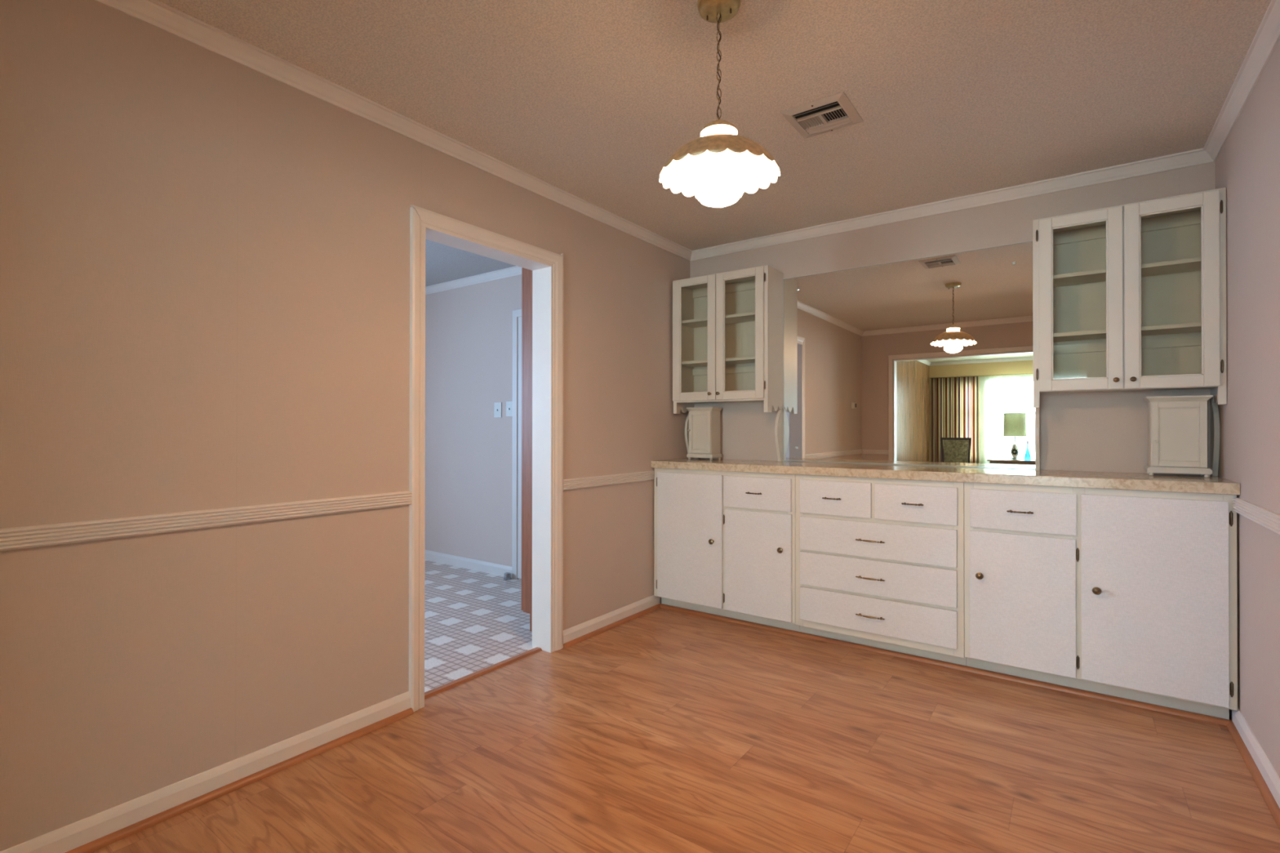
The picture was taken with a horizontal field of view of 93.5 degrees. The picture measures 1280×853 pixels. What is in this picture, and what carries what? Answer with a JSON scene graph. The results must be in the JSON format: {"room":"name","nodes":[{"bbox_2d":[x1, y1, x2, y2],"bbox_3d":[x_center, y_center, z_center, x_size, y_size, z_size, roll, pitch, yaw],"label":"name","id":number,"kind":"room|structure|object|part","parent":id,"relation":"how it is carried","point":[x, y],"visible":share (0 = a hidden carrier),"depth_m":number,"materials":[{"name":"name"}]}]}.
{"room":"dining room","nodes":[
{"label":"dining room","id":0,"kind":"room"},
{"bbox_2d":[0,0,689,851],"bbox_3d":[-0.949,-0.036,2.607,0.110,2.440,4.535,0,0,36],"label":"wall","id":1,"kind":"structure","parent":0,"point":[205,254],"depth_m":1.94,"materials":[{"name":"paint"}]},
{"bbox_2d":[0,691,410,852],"bbox_3d":[-1.558,1.136,1.655,0.013,0.086,2.066,0,0,36],"label":"baseboard","id":2,"kind":"structure","parent":1,"relation":"attached to","point":[68,837],"depth_m":1.89,"materials":[{"name":"white paint"}]},
{"bbox_2d":[0,491,412,551],"bbox_3d":[-1.555,0.292,1.657,0.019,0.056,2.066,0,0,36],"label":"trim","id":3,"kind":"structure","parent":1,"relation":"attached to","point":[40,535],"depth_m":1.85,"materials":[{"name":"white paint"}]},
{"bbox_2d":[65,707,413,852],"bbox_3d":[-1.540,1.169,1.651,0.019,0.020,2.055,0,0,36],"label":"trim","id":4,"kind":"structure","parent":1,"relation":"attached to","point":[103,842],"depth_m":1.94,"materials":[{"name":"brown wood"}]},
{"bbox_2d":[95,0,692,260],"bbox_3d":[-0.885,-1.228,2.568,0.044,0.057,4.315,0,0,36],"label":"trim","id":5,"kind":"structure","parent":1,"relation":"attached to","point":[156,13],"depth_m":2.27,"materials":[{"name":"white paint"}]},
{"bbox_2d":[424,647,542,698],"bbox_3d":[-0.759,1.180,2.899,0.048,0.010,0.784,0,0,36],"label":"trim","id":6,"kind":"structure","parent":1,"relation":"attached to","point":[430,693],"depth_m":2.87,"materials":[{"name":"brown wood"}]},
{"bbox_2d":[408,204,563,711],"bbox_3d":[-0.735,0.125,2.903,0.146,2.120,0.914,0,0,36],"label":"door frame","id":7,"kind":"structure","parent":1,"relation":"in","point":[546,266],"depth_m":3.16,"materials":[{"name":"white paint"}]},
{"bbox_3d":[-0.682,-0.886,2.870,0.018,0.070,0.914,0,0,36],"label":"head casing","id":8,"kind":"part","parent":7,"relation":"part of","materials":[{"name":"white paint"}]},
{"bbox_2d":[563,471,654,490],"bbox_3d":[-0.163,0.316,3.585,0.019,0.058,0.859,0,0,36],"label":"trim","id":9,"kind":"structure","parent":1,"relation":"attached to","point":[597,481],"depth_m":3.53,"materials":[{"name":"white paint"}]},
{"bbox_2d":[563,604,659,648],"bbox_3d":[-0.136,1.179,3.598,0.019,0.020,0.918,0,0,36],"label":"trim","id":10,"kind":"structure","parent":1,"relation":"attached to","point":[612,625],"depth_m":3.53,"materials":[{"name":"brown wood"}]},
{"bbox_2d":[563,595,660,644],"bbox_3d":[-0.145,1.146,3.612,0.013,0.086,0.931,0,0,36],"label":"baseboard","id":11,"kind":"structure","parent":1,"relation":"attached to","point":[573,633],"depth_m":3.55,"materials":[{"name":"white paint"}]},
{"bbox_2d":[659,603,1232,725],"bbox_3d":[1.235,1.178,3.179,2.757,0.020,0.019,0,0,36],"label":"trim","id":12,"kind":"structure","parent":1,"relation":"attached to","point":[1192,715],"depth_m":2.89,"materials":[{"name":"brown wood"}]},
{"bbox_2d":[424,274,521,579],"bbox_3d":[-1.300,-0.026,5.035,3.300,2.440,0.110,0,0,36],"label":"wall","id":13,"kind":"structure","parent":0,"point":[468,329],"depth_m":5.05,"materials":[{"name":"paint"}]},
{"bbox_2d":[424,549,511,577],"bbox_3d":[-1.793,1.152,5.309,1.953,0.086,0.013,0,0,36],"label":"baseboard","id":14,"kind":"structure","parent":13,"relation":"attached to","point":[456,561],"depth_m":5.05,"materials":[{"name":"white paint"}]},
{"bbox_2d":[425,266,521,294],"bbox_3d":[-1.299,-1.218,4.945,3.190,0.057,0.044,0,0,36],"label":"trim","id":15,"kind":"structure","parent":13,"relation":"attached to","point":[515,270],"depth_m":4.99,"materials":[{"name":"white paint"}]},
{"bbox_2d":[493,402,502,417],"bbox_3d":[-1.148,-0.133,4.848,0.087,0.122,0.016,0,0,36],"label":"light switch","id":16,"kind":"object","parent":13,"relation":"attached to","point":[497,406],"visible":1,"depth_m":4.84,"materials":[{"name":"beige plastic"}]},
{"bbox_2d":[506,400,512,416],"bbox_3d":[-1.036,-0.140,4.767,0.078,0.122,0.016,0,0,36],"label":"light switch","id":17,"kind":"object","parent":13,"relation":"attached to","point":[508,404],"visible":1,"depth_m":4.77,"materials":[{"name":"beige plastic"}]},
{"bbox_2d":[511,308,521,579],"bbox_3d":[-0.654,0.139,4.488,0.855,2.108,0.019,0,0,36],"label":"door","id":18,"kind":"structure","parent":13,"relation":"in","point":[517,313],"depth_m":4.70,"materials":[{"name":"white paint"}]},
{"bbox_2d":[91,560,1279,852],"bbox_3d":[-1.125,1.214,2.729,6.277,0.060,4.535,0,0,36],"label":"floor","id":19,"kind":"structure","parent":0,"point":[661,730],"depth_m":2.11,"materials":[{"name":"laminate"}]},
{"bbox_2d":[503,572,511,580],"bbox_3d":[-1.034,1.168,4.701,0.062,0.048,0.062,0,0,36],"label":"door stop","id":20,"kind":"object","parent":19,"relation":"on","point":[508,575],"visible":1,"depth_m":4.68,"materials":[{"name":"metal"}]},
{"bbox_2d":[521,267,532,631],"bbox_3d":[-0.432,0.109,3.692,0.318,2.160,0.550,0,0,36],"label":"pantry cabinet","id":21,"kind":"object","parent":19,"relation":"on","point":[526,274],"visible":0.07,"depth_m":3.52,"materials":[{"name":"brown wood"}]},
{"bbox_3d":[-0.613,0.059,3.654,0.020,2.050,0.269,0,0,36],"label":"door","id":22,"kind":"part","parent":21,"relation":"part of","materials":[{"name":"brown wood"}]},
{"bbox_2d":[653,467,799,631],"bbox_3d":[0.603,0.730,3.825,0.959,0.920,0.510,0,0,36],"label":"base cabinet","id":23,"kind":"object","parent":19,"relation":"on","point":[725,541],"visible":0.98,"depth_m":3.61,"materials":[{"name":"white laminate"}]},
{"bbox_3d":[0.307,0.697,3.771,0.472,0.806,0.016,0,0,36],"label":"door","id":24,"kind":"part","parent":23,"relation":"part of","materials":[{"name":"white laminate"}]},
{"bbox_3d":[0.433,0.698,3.651,0.033,0.033,0.030,0,0,36],"label":"knob","id":25,"kind":"part","parent":23,"relation":"part of","materials":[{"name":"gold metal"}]},
{"bbox_3d":[0.658,0.388,3.491,0.104,0.010,0.028,0,0,36],"label":"drawer pull","id":26,"kind":"part","parent":23,"relation":"part of","materials":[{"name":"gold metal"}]},
{"bbox_3d":[0.678,0.388,3.504,0.422,0.185,0.016,0,0,36],"label":"drawer","id":27,"kind":"part","parent":23,"relation":"part of","materials":[{"name":"white laminate"}]},
{"bbox_3d":[0.682,0.797,3.499,0.418,0.604,0.016,0,0,36],"label":"door","id":28,"kind":"part","parent":23,"relation":"part of","materials":[{"name":"white laminate"}]},
{"bbox_3d":[0.791,0.697,3.393,0.033,0.033,0.030,0,0,36],"label":"knob","id":29,"kind":"part","parent":23,"relation":"part of","materials":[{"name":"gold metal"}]},
{"bbox_2d":[650,457,1239,495],"bbox_3d":[1.331,0.245,3.315,2.753,0.045,0.490,0,0,36],"label":"countertop","id":30,"kind":"structure","parent":23,"relation":"on","point":[1186,483],"depth_m":2.88,"materials":[{"name":"stone"}]},
{"bbox_2d":[686,407,722,460],"bbox_3d":[0.435,0.048,4.116,0.202,0.354,0.158,0,0,36],"label":"cabinet","id":31,"kind":"object","parent":30,"relation":"on","point":[704,430],"visible":1,"depth_m":4.07,"materials":[{"name":"white wood"}]},
{"bbox_3d":[0.405,0.039,4.074,0.168,0.284,0.012,0,0,36],"label":"door","id":32,"kind":"part","parent":31,"relation":"part of","materials":[{"name":"white wood"}]},
{"bbox_3d":[0.441,-0.118,4.124,0.202,0.022,0.140,0,0,36],"label":"cornice","id":33,"kind":"part","parent":31,"relation":"part of","materials":[{"name":"white wood"}]},
{"bbox_2d":[1143,395,1213,477],"bbox_3d":[2.399,0.043,2.690,0.218,0.354,0.161,0,0,36],"label":"cabinet","id":34,"kind":"object","parent":30,"relation":"on","point":[1177,425],"visible":1,"depth_m":2.65,"materials":[{"name":"white wood"}]},
{"bbox_3d":[2.405,-0.123,2.699,0.218,0.022,0.143,0,0,36],"label":"cornice","id":35,"kind":"part","parent":34,"relation":"part of","materials":[{"name":"white wood"}]},
{"bbox_3d":[2.368,0.034,2.647,0.184,0.284,0.012,0,0,36],"label":"door","id":36,"kind":"part","parent":34,"relation":"part of","materials":[{"name":"white wood"}]},
{"bbox_2d":[795,474,966,666],"bbox_3d":[1.333,0.729,3.298,0.838,0.920,0.510,0,0,36],"label":"base cabinet","id":37,"kind":"object","parent":19,"relation":"on","point":[880,562],"visible":0.99,"depth_m":3.09,"materials":[{"name":"white laminate"}]},
{"bbox_3d":[1.026,0.387,3.225,0.104,0.010,0.028,0,0,36],"label":"drawer pull","id":38,"kind":"part","parent":37,"relation":"part of","materials":[{"name":"gold metal"}]},
{"bbox_3d":[1.046,0.386,3.238,0.382,0.183,0.016,0,0,36],"label":"drawer","id":39,"kind":"part","parent":37,"relation":"part of","materials":[{"name":"white laminate"}]},
{"bbox_3d":[1.186,0.982,3.106,0.148,0.010,0.029,0,0,36],"label":"drawer pull","id":40,"kind":"part","parent":37,"relation":"part of","materials":[{"name":"gold metal"}]},
{"bbox_3d":[1.186,0.786,3.107,0.148,0.010,0.029,0,0,36],"label":"drawer pull","id":41,"kind":"part","parent":37,"relation":"part of","materials":[{"name":"gold metal"}]},
{"bbox_3d":[1.187,0.592,3.108,0.148,0.010,0.029,0,0,36],"label":"drawer pull","id":42,"kind":"part","parent":37,"relation":"part of","materials":[{"name":"gold metal"}]},
{"bbox_3d":[1.207,0.589,3.121,0.779,0.182,0.016,0,0,36],"label":"drawer","id":43,"kind":"part","parent":37,"relation":"part of","materials":[{"name":"white laminate"}]},
{"bbox_3d":[1.207,0.979,3.120,0.779,0.182,0.016,0,0,36],"label":"drawer","id":44,"kind":"part","parent":37,"relation":"part of","materials":[{"name":"white laminate"}]},
{"bbox_3d":[1.207,0.783,3.120,0.779,0.180,0.016,0,0,36],"label":"drawer","id":45,"kind":"part","parent":37,"relation":"part of","materials":[{"name":"white laminate"}]},
{"bbox_3d":[1.352,0.387,2.990,0.104,0.010,0.028,0,0,36],"label":"drawer pull","id":46,"kind":"part","parent":37,"relation":"part of","materials":[{"name":"gold metal"}]},
{"bbox_3d":[1.370,0.386,3.005,0.383,0.182,0.016,0,0,36],"label":"drawer","id":47,"kind":"part","parent":37,"relation":"part of","materials":[{"name":"white laminate"}]},
{"bbox_2d":[964,482,1237,719],"bbox_3d":[2.055,0.727,2.777,0.940,0.920,0.510,0,0,36],"label":"base cabinet","id":48,"kind":"object","parent":19,"relation":"on","point":[1130,594],"visible":0.98,"depth_m":2.56,"materials":[{"name":"white laminate"}]},
{"bbox_3d":[1.589,0.698,2.817,0.033,0.033,0.030,0,0,36],"label":"knob","id":49,"kind":"part","parent":48,"relation":"part of","materials":[{"name":"gold metal"}]},
{"bbox_3d":[1.720,0.388,2.725,0.104,0.010,0.028,0,0,36],"label":"drawer pull","id":50,"kind":"part","parent":48,"relation":"part of","materials":[{"name":"gold metal"}]},
{"bbox_3d":[1.732,0.794,2.741,0.410,0.603,0.016,0,0,36],"label":"door","id":51,"kind":"part","parent":48,"relation":"part of","materials":[{"name":"white laminate"}]},
{"bbox_3d":[1.735,0.386,2.741,0.410,0.182,0.016,0,0,36],"label":"drawer","id":52,"kind":"part","parent":48,"relation":"part of","materials":[{"name":"white laminate"}]},
{"bbox_3d":[1.943,0.698,2.561,0.033,0.033,0.030,0,0,36],"label":"knob","id":53,"kind":"part","parent":48,"relation":"part of","materials":[{"name":"gold metal"}]},
{"bbox_3d":[2.101,0.692,2.476,0.462,0.799,0.016,0,0,36],"label":"door","id":54,"kind":"part","parent":48,"relation":"part of","materials":[{"name":"white laminate"}]},
{"bbox_2d":[157,0,1271,286],"bbox_3d":[-1.123,-1.286,2.740,6.277,0.060,4.535,0,0,36],"label":"ceiling","id":55,"kind":"structure","parent":0,"point":[590,100],"depth_m":2.21,"materials":[{"name":"white paint"}]},
{"bbox_2d":[659,0,780,207],"bbox_3d":[0.234,-0.958,1.787,0.352,0.602,0.352,0,0,36],"label":"pendant lamp","id":56,"kind":"object","parent":55,"relation":"hanging from","point":[717,166],"visible":1,"depth_m":1.77,"materials":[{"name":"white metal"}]},
{"bbox_3d":[0.234,-0.766,1.787,0.146,0.218,0.146,0,0,36],"label":"glass globe","id":57,"kind":"part","parent":56,"relation":"part of","materials":[{"name":"white glass"}]},
{"bbox_3d":[0.234,-1.065,1.788,0.012,0.334,0.012,0,0,36],"label":"lamp cord","id":58,"kind":"part","parent":56,"relation":"part of","materials":[{"name":"plastic"}]},
{"bbox_3d":[0.234,-1.059,1.788,0.011,0.348,0.011,0,0,-38],"label":"chain","id":59,"kind":"part","parent":56,"relation":"part of","materials":[{"name":"gold metal"}]},
{"bbox_3d":[0.234,-0.784,1.787,0.352,0.112,0.352,0,0,36],"label":"lamp shade","id":60,"kind":"part","parent":56,"relation":"part of","materials":[{"name":"brown"}]},
{"bbox_3d":[0.234,-0.787,1.787,0.352,0.110,0.352,0,0,36],"label":"lamp shade","id":61,"kind":"part","parent":56,"relation":"part of","materials":[{"name":"white glass"}]},
{"bbox_2d":[780,91,863,138],"bbox_3d":[0.739,-1.250,2.437,0.250,0.011,0.266,0,0,36],"label":"ceiling vent","id":62,"kind":"object","parent":55,"relation":"in","point":[836,111],"visible":1,"depth_m":2.42,"materials":[{"name":"metal"}]},
{"bbox_2d":[689,161,1215,475],"bbox_3d":[1.509,-0.030,3.562,2.757,2.440,0.110,0,0,36],"label":"wall","id":63,"kind":"structure","parent":0,"point":[1093,431],"depth_m":3.16,"materials":[{"name":"paint"}]},
{"bbox_2d":[672,265,783,461],"bbox_3d":[0.566,-0.385,3.996,0.693,1.219,0.291,0,0,36],"label":"upper cabinet","id":64,"kind":"object","parent":63,"relation":"attached to","point":[727,326],"visible":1,"depth_m":3.97,"materials":[{"name":"white wood"}]},
{"bbox_3d":[0.359,-0.582,4.008,0.330,0.819,0.016,0,0,36],"label":"door","id":65,"kind":"part","parent":64,"relation":"part of","materials":[{"name":"white wood"}]},
{"bbox_2d":[681,355,755,367],"bbox_3d":[0.579,-0.433,4.011,0.654,0.018,0.203,0,0,36],"label":"shelf","id":66,"kind":"object","parent":64,"relation":"attached to","point":[743,362],"depth_m":4.04,"materials":[{"name":"white wood"}]},
{"bbox_2d":[681,311,755,328],"bbox_3d":[0.579,-0.712,4.012,0.654,0.018,0.203,0,0,36],"label":"shelf","id":67,"kind":"object","parent":64,"relation":"attached to","point":[746,318],"depth_m":4.05,"materials":[{"name":"white wood"}]},
{"bbox_3d":[0.512,-0.542,3.919,0.690,0.907,0.018,0,0,36],"label":"frame","id":68,"kind":"part","parent":64,"relation":"part of","materials":[{"name":"white wood"}]},
{"bbox_3d":[0.646,-0.580,4.105,0.654,0.792,0.023,0,0,36],"label":"panel","id":69,"kind":"part","parent":64,"relation":"part of","materials":[{"name":"clear glass"}]},
{"bbox_3d":[0.630,-0.583,3.812,0.330,0.819,0.016,0,0,36],"label":"door","id":70,"kind":"part","parent":64,"relation":"part of","materials":[{"name":"white wood"}]},
{"bbox_2d":[782,240,1035,469],"bbox_3d":[1.484,-0.368,3.506,1.368,1.180,0.011,0,0,36],"label":"wall mirror","id":71,"kind":"object","parent":63,"relation":"attached to","point":[926,361],"visible":0.97,"depth_m":3.44,"materials":[{"name":"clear mirror"}]},
{"bbox_2d":[689,147,1213,261],"bbox_3d":[1.465,-1.222,3.505,2.757,0.057,0.044,0,0,36],"label":"trim","id":72,"kind":"structure","parent":63,"relation":"attached to","point":[1200,156],"depth_m":3.24,"materials":[{"name":"white paint"}]},
{"bbox_2d":[1032,186,1226,475],"bbox_3d":[2.233,-0.389,2.793,0.677,1.219,0.291,0,0,36],"label":"upper cabinet","id":73,"kind":"object","parent":63,"relation":"attached to","point":[1131,296],"visible":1,"depth_m":2.77,"materials":[{"name":"white wood"}]},
{"bbox_3d":[2.040,-0.579,2.795,0.314,0.820,0.016,0,0,36],"label":"door","id":74,"kind":"part","parent":73,"relation":"part of","materials":[{"name":"white wood"}]},
{"bbox_3d":[2.135,-0.209,2.699,0.023,0.023,0.025,0,0,36],"label":"knob","id":75,"kind":"part","parent":73,"relation":"part of","materials":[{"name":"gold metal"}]},
{"bbox_2d":[1053,257,1200,287],"bbox_3d":[2.244,-0.716,2.810,0.641,0.018,0.203,0,0,36],"label":"shelf","id":76,"kind":"object","parent":73,"relation":"attached to","point":[1189,267],"depth_m":2.79,"materials":[{"name":"white wood"}]},
{"bbox_2d":[1053,322,1201,342],"bbox_3d":[2.244,-0.437,2.809,0.641,0.018,0.203,0,0,36],"label":"shelf","id":77,"kind":"object","parent":73,"relation":"attached to","point":[1193,329],"depth_m":2.78,"materials":[{"name":"white wood"}]},
{"bbox_3d":[2.311,-0.584,2.903,0.641,0.792,0.023,0,0,36],"label":"panel","id":78,"kind":"part","parent":73,"relation":"part of","materials":[{"name":"clear glass"}]},
{"bbox_3d":[2.183,-0.209,2.664,0.023,0.023,0.025,0,0,36],"label":"knob","id":79,"kind":"part","parent":73,"relation":"part of","materials":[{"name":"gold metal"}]},
{"bbox_3d":[2.298,-0.579,2.609,0.312,0.820,0.016,0,0,36],"label":"door","id":80,"kind":"part","parent":73,"relation":"part of","materials":[{"name":"white wood"}]},
{"bbox_2d":[1215,39,1279,777],"bbox_3d":[1.376,-0.042,0.930,0.110,2.440,4.535,0,0,36],"label":"wall","id":81,"kind":"structure","parent":0,"point":[1247,164],"depth_m":2.12,"materials":[{"name":"paint"}]},
{"bbox_2d":[1203,0,1279,161],"bbox_3d":[1.315,-1.233,0.980,0.044,0.057,4.315,0,0,36],"label":"trim","id":82,"kind":"structure","parent":81,"relation":"attached to","point":[1267,36],"depth_m":2.11,"materials":[{"name":"white paint"}]},
{"bbox_2d":[1226,721,1279,830],"bbox_3d":[1.195,1.167,0.807,0.019,0.020,3.887,0,0,36],"label":"trim","id":83,"kind":"structure","parent":81,"relation":"attached to","point":[1274,809],"depth_m":2.02,"materials":[{"name":"brown wood"}]},
{"bbox_2d":[1231,706,1279,808],"bbox_3d":[1.208,1.135,0.797,0.013,0.086,3.913,0,0,36],"label":"baseboard","id":84,"kind":"structure","parent":81,"relation":"attached to","point":[1267,771],"depth_m":2.06,"materials":[{"name":"white paint"}]},
{"bbox_2d":[1232,497,1279,534],"bbox_3d":[1.185,0.295,0.774,0.019,0.056,3.841,0,0,36],"label":"trim","id":85,"kind":"structure","parent":81,"relation":"attached to","point":[1269,519],"depth_m":2.03,"materials":[{"name":"white paint"}]}
]}

